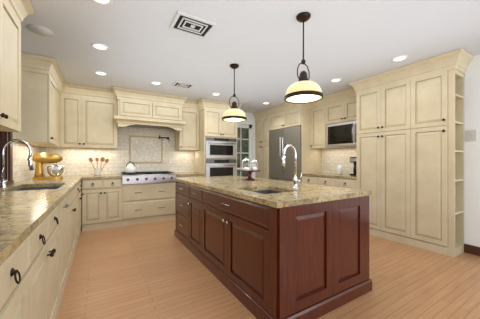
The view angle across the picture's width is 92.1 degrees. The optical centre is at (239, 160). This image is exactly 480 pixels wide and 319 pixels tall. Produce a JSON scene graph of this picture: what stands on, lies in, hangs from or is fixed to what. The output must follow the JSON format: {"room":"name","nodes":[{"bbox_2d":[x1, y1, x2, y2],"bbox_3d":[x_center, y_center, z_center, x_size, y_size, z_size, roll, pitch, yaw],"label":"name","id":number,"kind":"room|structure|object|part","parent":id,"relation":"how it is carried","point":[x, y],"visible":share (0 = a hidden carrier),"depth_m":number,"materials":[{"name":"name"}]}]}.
{"room":"kitchen","nodes":[
{"label":"kitchen","id":0,"kind":"room"},
{"bbox_2d":[0,131,13,184],"bbox_3d":[-1.691,-0.070,0.935,0.154,2.520,7.590,0,0,-31],"label":"wall","id":1,"kind":"structure","parent":0,"point":[5,136],"depth_m":2.69,"materials":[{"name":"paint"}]},
{"bbox_2d":[0,0,34,131],"bbox_3d":[-1.612,-0.783,1.300,0.418,1.086,1.532,0,0,-31],"label":"upper cabinet","id":2,"kind":"object","parent":1,"relation":"attached to","point":[14,14],"visible":1,"depth_m":1.75,"materials":[{"name":"beige paint"}]},
{"bbox_2d":[14,52,65,147],"bbox_3d":[-2.862,-0.783,3.368,0.418,1.086,1.110,0,0,-31],"label":"wall cabinet","id":3,"kind":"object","parent":1,"relation":"attached to","point":[57,111],"depth_m":3.00,"materials":[{"name":"beige paint"}]},
{"bbox_2d":[52,112,254,177],"bbox_3d":[-1.319,-0.070,5.512,5.285,2.520,0.140,0,0,-31],"label":"wall","id":4,"kind":"structure","parent":0,"point":[249,123],"depth_m":6.45,"materials":[{"name":"white paint"}]},
{"bbox_2d":[29,83,241,176],"bbox_3d":[-1.744,-0.068,4.767,3.778,2.516,0.728,0,0,-31],"label":"wall cabinets","id":5,"kind":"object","parent":4,"relation":"attached to","point":[94,115],"depth_m":4.60,"materials":[{"name":"beige paint"}]},
{"bbox_3d":[0.025,0.050,6.319,0.880,2.280,0.130,0,0,-31],"label":"window casing","id":6,"kind":"part","parent":4,"relation":"part of","materials":[{"name":"white wood"}]},
{"bbox_2d":[21,0,479,112],"bbox_3d":[0.608,-1.380,2.325,5.525,0.100,7.590,0,0,-31],"label":"ceiling","id":7,"kind":"structure","parent":0,"point":[260,43],"depth_m":2.58,"materials":[{"name":"white paint"}]},
{"bbox_2d":[27,25,53,36],"bbox_3d":[-2.033,-1.325,2.358,0.209,0.007,0.209,0,0,-37],"label":"ceiling speaker","id":8,"kind":"object","parent":7,"relation":"in","point":[36,29],"depth_m":2.35,"materials":[{"name":"white"}]},
{"bbox_2d":[91,43,108,50],"bbox_3d":[-1.620,-1.324,2.679,0.169,0.012,0.187,0,0,-31],"label":"recessed light","id":9,"kind":"object","parent":7,"relation":"in","point":[100,46],"depth_m":2.69,"materials":[{"name":"white"}]},
{"bbox_2d":[94,71,107,75],"bbox_3d":[-2.099,-1.324,3.495,0.168,0.012,0.187,0,0,-31],"label":"recessed light","id":10,"kind":"object","parent":7,"relation":"in","point":[101,73],"depth_m":3.52,"materials":[{"name":"white"}]},
{"bbox_2d":[92,0,112,4],"bbox_3d":[-1.137,-1.324,1.913,0.141,0.012,0.108,0,0,-31],"label":"recessed light","id":11,"kind":"object","parent":7,"relation":"in","point":[102,2],"depth_m":1.93,"materials":[{"name":"white"}]},
{"bbox_2d":[151,81,161,84],"bbox_3d":[-1.421,-1.324,3.933,0.156,0.012,0.193,0,0,-31],"label":"recessed light","id":12,"kind":"object","parent":7,"relation":"in","point":[153,82],"depth_m":3.95,"materials":[{"name":"white"}]},
{"bbox_2d":[172,81,193,88],"bbox_3d":[-0.997,-1.321,4.048,0.320,0.015,0.270,0,0,-31],"label":"ceiling vent","id":13,"kind":"object","parent":7,"relation":"in","point":[177,83],"depth_m":4.04,"materials":[{"name":"white metal"}]},
{"bbox_2d":[169,11,216,38],"bbox_3d":[-0.465,-1.321,2.278,0.380,0.015,0.310,0,0,-31],"label":"ceiling vent","id":14,"kind":"object","parent":7,"relation":"in","point":[189,24],"depth_m":2.27,"materials":[{"name":"white metal"}]},
{"bbox_2d":[222,63,246,121],"bbox_3d":[-0.079,-0.943,3.224,0.346,0.773,0.346,0,0,-31],"label":"pendant light","id":15,"kind":"object","parent":7,"relation":"hanging from","point":[234,113],"visible":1,"depth_m":3.15,"materials":[{"name":"beige glass"}]},
{"bbox_2d":[284,12,322,103],"bbox_3d":[0.583,-0.943,2.128,0.346,0.773,0.346,0,0,-31],"label":"pendant light","id":16,"kind":"object","parent":7,"relation":"hanging from","point":[303,89],"visible":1,"depth_m":2.07,"materials":[{"name":"beige glass"}]},
{"bbox_2d":[330,78,341,81],"bbox_3d":[1.577,-1.324,3.790,0.167,0.012,0.175,0,0,-31],"label":"recessed light","id":17,"kind":"object","parent":7,"relation":"in","point":[336,79],"depth_m":3.81,"materials":[{"name":"white"}]},
{"bbox_2d":[391,55,407,61],"bbox_3d":[2.061,-1.324,2.989,0.186,0.012,0.181,0,0,-31],"label":"recessed light","id":18,"kind":"object","parent":7,"relation":"in","point":[399,58],"depth_m":3.00,"materials":[{"name":"white"}]},
{"bbox_2d":[57,219,479,318],"bbox_3d":[0.608,1.230,2.325,5.525,0.080,7.590,0,0,-31],"label":"floor","id":19,"kind":"structure","parent":0,"point":[156,270],"depth_m":2.24,"materials":[{"name":"brown wood"}]},
{"bbox_2d":[0,231,35,318],"bbox_3d":[-0.988,0.752,0.487,0.646,0.874,0.956,0,0,-31],"label":"base cabinet","id":20,"kind":"object","parent":19,"relation":"on","point":[17,276],"depth_m":0.92,"materials":[{"name":"beige paint"}]},
{"bbox_2d":[36,203,63,318],"bbox_3d":[-1.439,0.752,1.234,0.646,0.874,1.013,0,0,-31],"label":"base cabinet","id":21,"kind":"object","parent":19,"relation":"on","point":[40,225],"depth_m":1.47,"materials":[{"name":"beige paint"}]},
{"bbox_2d":[0,175,83,266],"bbox_3d":[-1.483,0.295,1.321,0.661,0.039,6.896,0,0,-31],"label":"countertop","id":22,"kind":"structure","parent":21,"relation":"on","point":[21,212],"depth_m":1.36,"materials":[{"name":"beige stone"}]},
{"bbox_3d":[-2.280,0.027,2.358,0.267,0.497,0.106,0,0,-31],"label":"faucet arm","id":23,"kind":"part","parent":22,"relation":"part of"},
{"bbox_2d":[0,139,34,186],"bbox_3d":[-2.280,0.027,2.358,0.267,0.497,0.106,0,0,-31],"label":"faucet","id":24,"kind":"object","parent":22,"relation":"on","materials":[{"name":"silver metal"}]},
{"bbox_2d":[12,183,63,190],"bbox_3d":[-2.159,0.402,2.469,0.444,0.201,0.764,0,0,-31],"label":"sink","id":25,"kind":"object","parent":22,"relation":"in","point":[53,184],"depth_m":2.71,"materials":[{"name":"grey metal"}]},
{"bbox_2d":[32,153,66,179],"bbox_3d":[-2.856,0.078,3.485,0.407,0.392,0.212,0,0,-31],"label":"stand mixer","id":26,"kind":"object","parent":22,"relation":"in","point":[40,159],"visible":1,"depth_m":3.42,"materials":[{"name":"gold metal"}]},
{"bbox_2d":[64,195,71,290],"bbox_3d":[-1.814,0.752,1.854,0.646,0.874,0.663,0,0,-31],"label":"base cabinet","id":27,"kind":"object","parent":19,"relation":"on","point":[67,202],"depth_m":2.23,"materials":[{"name":"beige paint"}]},
{"bbox_2d":[72,183,79,254],"bbox_3d":[-2.545,0.752,3.065,0.646,0.874,0.633,0,0,-31],"label":"base cabinet","id":28,"kind":"object","parent":19,"relation":"on","point":[75,190],"depth_m":2.96,"materials":[{"name":"beige paint"}]},
{"bbox_2d":[80,179,83,232],"bbox_3d":[-2.795,0.752,3.478,0.646,0.874,0.556,0,0,-31],"label":"base cabinet","id":29,"kind":"object","parent":19,"relation":"on","point":[81,194],"depth_m":3.76,"materials":[{"name":"beige paint"}]},
{"bbox_2d":[82,178,115,230],"bbox_3d":[-2.564,0.752,4.319,0.600,0.875,0.646,0,0,-31],"label":"base cabinet","id":30,"kind":"object","parent":19,"relation":"on","point":[115,195],"depth_m":4.02,"materials":[{"name":"beige paint"}]},
{"bbox_2d":[84,174,115,177],"bbox_3d":[-2.558,0.294,4.314,0.591,0.039,0.661,0,0,-31],"label":"countertop","id":31,"kind":"structure","parent":30,"relation":"on","point":[85,175],"depth_m":4.11,"materials":[{"name":"beige stone"}]},
{"bbox_2d":[89,157,108,174],"bbox_3d":[-2.676,0.102,4.388,0.334,0.343,0.128,0,0,-31],"label":"utensil crock","id":32,"kind":"object","parent":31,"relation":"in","point":[97,170],"visible":1,"depth_m":4.35,"materials":[{"name":"white ceramic"}]},
{"bbox_2d":[116,170,179,226],"bbox_3d":[-1.879,0.730,4.704,1.083,0.920,0.696,0,0,-31],"label":"base cabinet","id":33,"kind":"object","parent":19,"relation":"on","point":[140,198],"depth_m":4.40,"materials":[{"name":"beige paint"}]},
{"bbox_2d":[125,161,138,172],"bbox_3d":[-2.088,0.122,4.463,0.240,0.217,0.196,0,0,-31],"label":"kettle","id":34,"kind":"object","parent":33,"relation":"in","point":[130,168],"visible":1,"depth_m":4.39,"materials":[{"name":"white ceramic"}]},
{"bbox_3d":[-1.665,-0.497,5.131,0.241,0.154,0.188,0,0,-31],"label":"potfiller arm","id":35,"kind":"part","parent":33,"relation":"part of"},
{"bbox_2d":[174,181,185,244],"bbox_3d":[-0.359,0.752,3.638,1.110,0.875,0.722,0,0,-31],"label":"base cabinet","id":36,"kind":"object","parent":19,"relation":"on","point":[180,231],"depth_m":3.40,"materials":[{"name":"brown wood"}]},
{"bbox_2d":[186,185,197,258],"bbox_3d":[-0.069,0.752,3.158,1.110,0.875,0.522,0,0,-31],"label":"base cabinet","id":37,"kind":"object","parent":19,"relation":"on","point":[191,190],"depth_m":2.99,"materials":[{"name":"brown wood"}]},
{"bbox_2d":[184,174,203,177],"bbox_3d":[-1.211,0.752,5.137,0.622,0.875,0.646,0,0,-31],"label":"base cabinet","id":38,"kind":"object","parent":19,"relation":"on","point":[185,175],"depth_m":4.89,"materials":[{"name":"beige paint"}]},
{"bbox_2d":[255,116,268,178],"bbox_3d":[0.860,0.015,6.384,0.646,2.350,0.656,0,0,-31],"label":"tall cabinet","id":39,"kind":"object","parent":19,"relation":"on","point":[260,125],"depth_m":6.26,"materials":[{"name":"beige paint"}]},
{"bbox_2d":[198,189,371,318],"bbox_3d":[0.364,0.752,2.441,1.110,0.875,1.402,0,0,-31],"label":"base cabinet","id":40,"kind":"object","parent":19,"relation":"on","point":[259,248],"depth_m":1.83,"materials":[{"name":"brown wood"}]},
{"bbox_2d":[174,177,373,208],"bbox_3d":[0.085,0.294,2.903,1.150,0.039,2.520,0,0,-31],"label":"countertop","id":41,"kind":"structure","parent":40,"relation":"on","point":[232,186],"depth_m":2.13,"materials":[{"name":"beige stone"}]},
{"bbox_2d":[239,158,260,179],"bbox_3d":[0.140,0.108,3.286,0.310,0.332,0.310,0,0,-31],"label":"cake stand","id":42,"kind":"object","parent":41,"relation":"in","point":[250,170],"visible":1,"depth_m":3.24,"materials":[{"name":"glass"}]},
{"bbox_2d":[250,189,285,192],"bbox_3d":[0.259,0.391,2.201,0.421,0.178,0.480,0,0,-31],"label":"sink","id":43,"kind":"object","parent":41,"relation":"in","point":[251,190],"depth_m":2.42,"materials":[{"name":"grey metal"}]},
{"bbox_2d":[281,145,301,188],"bbox_3d":[0.495,0.059,2.210,0.210,0.431,0.113,0,0,-31],"label":"faucet","id":44,"kind":"object","parent":41,"relation":"on","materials":[{"name":"silver metal"}]},
{"bbox_3d":[0.495,0.059,2.210,0.210,0.431,0.113,0,0,-31],"label":"faucet arm","id":45,"kind":"part","parent":41,"relation":"part of"},
{"bbox_2d":[265,120,320,182],"bbox_3d":[1.285,0.179,5.660,0.655,2.022,1.135,0,0,-31],"label":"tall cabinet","id":46,"kind":"object","parent":19,"relation":"on","point":[276,139],"depth_m":5.31,"materials":[{"name":"silver metal"}]},
{"bbox_2d":[301,176,312,183],"bbox_3d":[1.723,0.752,4.955,0.646,0.875,0.472,0,0,-31],"label":"base cabinet","id":47,"kind":"object","parent":19,"relation":"on","point":[304,179],"depth_m":4.84,"materials":[{"name":"beige paint"}]},
{"bbox_2d":[313,176,356,188],"bbox_3d":[2.017,0.752,4.468,0.646,0.875,0.892,0,0,-31],"label":"base cabinet","id":48,"kind":"object","parent":19,"relation":"on","point":[338,181],"depth_m":4.25,"materials":[{"name":"beige paint"}]},
{"bbox_2d":[301,172,352,179],"bbox_3d":[1.920,0.295,4.619,0.656,0.039,1.249,0,0,-31],"label":"countertop","id":49,"kind":"structure","parent":48,"relation":"on","point":[303,173],"depth_m":4.77,"materials":[{"name":"beige stone"}]},
{"bbox_2d":[337,165,342,173],"bbox_3d":[2.009,0.178,4.661,0.110,0.192,0.110,0,0,-31],"label":"canister","id":50,"kind":"object","parent":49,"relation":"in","point":[339,169],"visible":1,"depth_m":4.62,"materials":[{"name":"white ceramic"}]},
{"bbox_2d":[350,157,355,175],"bbox_3d":[2.197,0.104,4.308,0.202,0.340,0.200,0,0,-31],"label":"coffee maker","id":51,"kind":"object","parent":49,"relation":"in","point":[352,159],"visible":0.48,"depth_m":4.28,"materials":[{"name":"black metal"}]},
{"bbox_2d":[353,80,408,244],"bbox_3d":[2.470,0.015,3.720,0.646,2.350,0.857,0,0,-31],"label":"tall cabinet","id":52,"kind":"object","parent":19,"relation":"on","point":[399,131],"depth_m":3.53,"materials":[{"name":"beige paint"}]},
{"bbox_2d":[353,48,473,95],"bbox_3d":[2.439,-1.228,3.411,0.418,0.196,1.358,0,0,-31],"label":"crown molding","id":53,"kind":"structure","parent":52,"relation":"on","point":[445,66],"depth_m":3.08,"materials":[{"name":"beige paint"}]},
{"bbox_2d":[409,76,452,251],"bbox_3d":[2.723,0.015,3.301,0.646,2.350,0.232,0,0,-31],"label":"tall cabinet","id":54,"kind":"object","parent":19,"relation":"on","point":[430,98],"depth_m":3.04,"materials":[{"name":"beige paint"}]},
{"bbox_2d":[253,102,316,119],"bbox_3d":[1.086,-1.228,5.649,0.418,0.196,2.148,0,0,-31],"label":"crown molding","id":55,"kind":"structure","parent":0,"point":[287,107],"depth_m":5.47,"materials":[{"name":"beige paint"}]},
{"bbox_2d":[330,54,479,246],"bbox_3d":[2.792,-0.070,3.645,0.420,2.520,7.590,0,0,-31],"label":"wall","id":56,"kind":"structure","parent":0,"point":[472,158],"depth_m":2.95,"materials":[{"name":"white paint"}]},
{"bbox_2d":[269,108,308,127],"bbox_3d":[1.309,-0.965,5.639,0.646,0.390,1.083,0,0,-31],"label":"upper cabinet","id":57,"kind":"object","parent":56,"relation":"attached to","point":[286,117],"depth_m":5.27,"materials":[{"name":"beige paint"}]},
{"bbox_2d":[309,108,320,147],"bbox_3d":[1.821,-0.715,5.065,0.365,0.890,0.386,0,0,-31],"label":"upper cabinet","id":58,"kind":"object","parent":56,"relation":"attached to","point":[315,116],"depth_m":5.04,"materials":[{"name":"beige paint"}]},
{"bbox_2d":[313,95,340,107],"bbox_3d":[1.753,-1.228,4.545,0.418,0.196,0.431,0,0,-31],"label":"crown molding","id":59,"kind":"structure","parent":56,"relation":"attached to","point":[323,103],"depth_m":4.78,"materials":[{"name":"beige paint"}]},
{"bbox_2d":[321,100,352,147],"bbox_3d":[2.130,-0.715,4.554,0.365,0.890,0.922,0,0,-31],"label":"upper cabinet","id":60,"kind":"object","parent":56,"relation":"attached to","point":[336,120],"depth_m":4.57,"materials":[{"name":"beige paint"}]},
{"bbox_2d":[329,82,352,103],"bbox_3d":[1.976,-1.228,4.176,0.418,0.196,0.431,0,0,-31],"label":"crown molding","id":61,"kind":"structure","parent":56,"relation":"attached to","point":[347,94],"depth_m":4.43,"materials":[{"name":"beige paint"}]},
{"bbox_2d":[466,130,475,140],"bbox_3d":[2.955,-0.320,2.957,0.011,0.140,0.095,0,0,-31],"label":"switch plate","id":62,"kind":"object","parent":56,"relation":"attached to","point":[470,135],"visible":1,"depth_m":2.95,"materials":[{"name":"white plastic"}]},
{"bbox_2d":[464,244,479,255],"bbox_3d":[3.703,1.135,1.710,0.019,0.110,3.034,0,0,-31],"label":"baseboard","id":63,"kind":"structure","parent":56,"relation":"attached to","point":[471,249],"depth_m":2.93,"materials":[{"name":"brown wood"}]},
{"label":"outside","id":64,"kind":"structure","parent":0,"visible":0},
{"bbox_2d":[237,128,247,176],"bbox_3d":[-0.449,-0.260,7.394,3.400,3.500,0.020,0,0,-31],"label":"trees","id":65,"kind":"object","parent":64,"point":[245,145],"depth_m":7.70,"materials":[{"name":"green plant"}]}
]}

